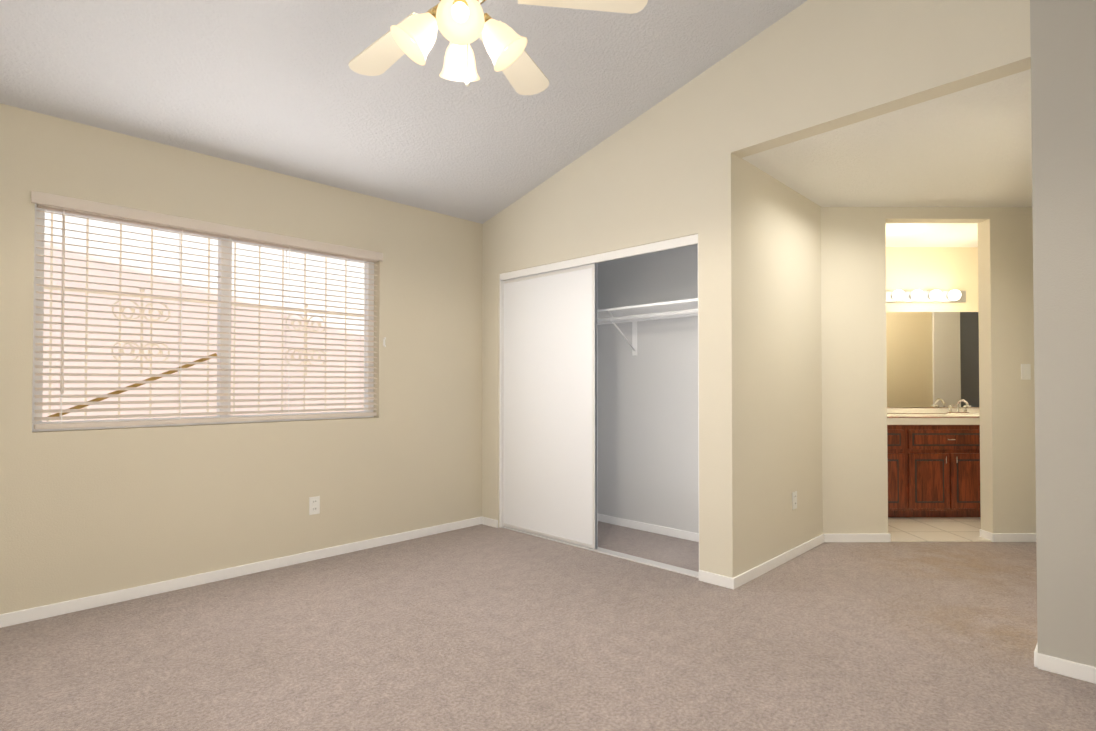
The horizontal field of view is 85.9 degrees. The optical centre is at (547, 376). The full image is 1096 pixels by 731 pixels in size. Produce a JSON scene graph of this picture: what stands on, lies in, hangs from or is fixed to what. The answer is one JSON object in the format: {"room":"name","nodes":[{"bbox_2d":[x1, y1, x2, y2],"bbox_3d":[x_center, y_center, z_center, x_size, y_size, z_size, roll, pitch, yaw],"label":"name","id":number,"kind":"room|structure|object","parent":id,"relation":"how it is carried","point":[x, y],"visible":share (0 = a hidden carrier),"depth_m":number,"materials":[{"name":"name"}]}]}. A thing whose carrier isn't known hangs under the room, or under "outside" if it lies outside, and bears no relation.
{"room":"empty bedroom","nodes":[
{"label":"empty bedroom","id":0,"kind":"room"},
{"bbox_2d":[0,103,482,613],"bbox_3d":[-1.665,-0.114,3.836,0.150,2.620,4.790,-1,-1,44],"label":"wall","id":1,"kind":"structure","parent":0,"point":[88,512],"depth_m":3.49,"materials":[{"name":"beige paint"}]},
{"bbox_2d":[32,204,373,431],"bbox_3d":[-1.928,-0.300,3.606,0.070,1.166,1.865,-1,-1,44],"label":"window","id":2,"kind":"structure","parent":1,"relation":"in","point":[39,229],"depth_m":3.51,"materials":[{"name":"white"}]},
{"bbox_2d":[48,353,216,420],"bbox_3d":[-2.263,0.042,3.252,0.022,0.377,0.788,-1,-1,44],"label":"stick","id":3,"kind":"object","parent":2,"relation":"on","point":[136,384],"visible":0.6,"depth_m":3.24,"materials":[{"name":"brown wood"}]},
{"bbox_2d":[31,191,382,428],"bbox_3d":[-1.870,-0.313,3.550,0.086,1.161,1.895,-1,-1,44],"label":"window blinds","id":4,"kind":"object","parent":2,"relation":"attached to","point":[48,201],"visible":0.98,"depth_m":3.37,"materials":[{"name":"white plastic"}]},
{"bbox_2d":[44,212,363,421],"bbox_3d":[-2.035,-0.295,3.712,0.032,1.404,2.025,-1,-1,44],"label":"guard","id":5,"kind":"object","parent":1,"relation":"attached to","point":[141,311],"depth_m":3.52,"materials":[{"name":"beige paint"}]},
{"bbox_2d":[309,496,319,514],"bbox_3d":[-1.527,0.842,3.850,0.008,0.115,0.070,-1,-1,44],"label":"outlet","id":6,"kind":"object","parent":1,"relation":"attached to","point":[314,505],"visible":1,"depth_m":3.85,"materials":[{"name":"white plastic"}]},
{"bbox_2d":[0,514,1095,683],"bbox_3d":[0.584,1.153,2.968,4.250,0.062,6.489,-1,-1,44],"label":"baseboard","id":7,"kind":"structure","parent":1,"relation":"attached to","point":[1071,669],"depth_m":3.55,"materials":[{"name":"white wood"}]},
{"bbox_2d":[0,0,1031,246],"bbox_3d":[1.401,-1.858,3.627,4.853,1.216,8.753,-1,-1,44],"label":"ceiling","id":8,"kind":"structure","parent":0,"point":[280,86],"depth_m":3.17,"materials":[{"name":"white paint"}]},
{"bbox_2d":[348,0,647,94],"bbox_3d":[-0.348,-1.439,2.108,1.230,0.832,1.265,-1,-1,44],"label":"fan light","id":9,"kind":"object","parent":8,"relation":"hanging from","point":[461,25],"visible":1,"depth_m":2.10,"materials":[{"name":"white glass"}]},
{"bbox_2d":[0,521,1095,730],"bbox_3d":[1.200,1.224,3.617,4.520,0.060,8.520,-1,-1,44],"label":"floor carpet","id":10,"kind":"object","parent":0,"point":[481,627],"depth_m":2.56,"materials":[{"name":"beige carpet"}]},
{"bbox_2d":[597,244,698,532],"bbox_3d":[0.550,-0.094,4.491,2.094,2.600,0.750,-1,-1,44],"label":"wall","id":11,"kind":"structure","parent":0,"point":[647,409],"depth_m":4.60,"materials":[{"name":"paint"}]},
{"bbox_2d":[741,158,822,572],"bbox_3d":[1.577,-0.102,3.957,0.120,2.600,1.425,-1,-1,44],"label":"wall","id":12,"kind":"structure","parent":0,"point":[781,342],"depth_m":3.73,"materials":[{"name":"beige paint"}]},
{"bbox_2d":[792,491,796,509],"bbox_3d":[1.644,0.823,3.920,0.008,0.115,0.070,-1,-1,44],"label":"outlet","id":13,"kind":"object","parent":12,"relation":"attached to","point":[794,500],"visible":1,"depth_m":3.91,"materials":[{"name":"white plastic"}]},
{"bbox_2d":[482,0,1095,666],"bbox_3d":[1.004,-0.589,3.443,4.520,3.559,0.120,-1,-1,44],"label":"wall","id":14,"kind":"structure","parent":0,"point":[666,168],"depth_m":2.96,"materials":[{"name":"beige paint"}]},
{"bbox_2d":[502,263,597,548],"bbox_3d":[0.001,0.194,4.423,0.967,1.994,0.070,-1,-1,44],"label":"closet door","id":15,"kind":"structure","parent":14,"relation":"in","point":[549,419],"depth_m":4.36,"materials":[{"name":"white wood"}]},
{"bbox_2d":[499,234,698,577],"bbox_3d":[0.286,0.181,4.137,1.803,2.040,0.096,-1,-1,44],"label":"trim","id":16,"kind":"structure","parent":14,"relation":"attached to","point":[649,248],"depth_m":4.03,"materials":[{"name":"white wood"}]},
{"bbox_2d":[821,207,1035,533],"bbox_3d":[3.543,-0.087,5.001,3.940,2.600,1.370,0,-1,-1],"label":"wall","id":17,"kind":"structure","parent":0,"point":[854,381],"depth_m":4.31,"materials":[{"name":"beige paint"}]},
{"bbox_2d":[886,289,965,301],"bbox_3d":[3.536,-0.760,5.499,0.815,0.110,0.152,0,-1,-1],"label":"light bar","id":18,"kind":"object","parent":17,"relation":"attached to","point":[899,295],"visible":0.98,"depth_m":5.54,"materials":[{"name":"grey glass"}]},
{"bbox_2d":[886,312,978,406],"bbox_3d":[3.288,-0.163,5.560,2.200,0.899,0.008,0,-1,-1],"label":"bathroom mirror","id":19,"kind":"object","parent":17,"relation":"attached to","point":[932,359],"visible":0.29,"depth_m":5.56,"materials":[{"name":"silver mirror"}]},
{"bbox_2d":[1021,364,1030,379],"bbox_3d":[3.500,-0.037,4.310,0.070,0.115,0.010,0,-1,-1],"label":"bathroom light switch","id":20,"kind":"object","parent":17,"relation":"attached to","point":[1025,371],"visible":1,"depth_m":4.31,"materials":[{"name":"white plastic"}]},
{"bbox_2d":[888,517,991,541],"bbox_3d":[3.544,1.208,4.923,3.700,0.008,1.248,0,-1,-1],"label":"floor","id":21,"kind":"structure","parent":0,"point":[933,529],"depth_m":4.63,"materials":[{"name":"beige tile"}]},
{"bbox_2d":[887,399,980,516],"bbox_3d":[3.491,0.709,5.252,2.740,1.015,0.595,0,-1,-1],"label":"bathroom vanity","id":22,"kind":"object","parent":21,"relation":"on","point":[933,457],"visible":0.4,"depth_m":4.97,"materials":[{"name":"brown wood"}]},
{"label":"outside","id":23,"kind":"structure","parent":0,"visible":0},
{"bbox_2d":[42,211,363,421],"bbox_3d":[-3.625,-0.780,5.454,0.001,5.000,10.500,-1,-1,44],"label":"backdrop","id":24,"kind":"structure","parent":23,"point":[70,219],"depth_m":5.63,"materials":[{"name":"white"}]},
{"bbox_3d":[0.508,-0.025,4.447,2.093,2.460,0.630,-1,-1,44],"label":"wall","id":25,"kind":"structure","parent":0,"visible":0},
{"bbox_2d":[597,298,697,354],"bbox_3d":[0.595,-0.342,4.541,2.086,0.338,0.379,-1,-1,44],"label":"shelf","id":26,"kind":"object","parent":25,"relation":"attached to","point":[634,314],"visible":0.54,"depth_m":4.38,"materials":[{"name":"white wood"}]}
]}

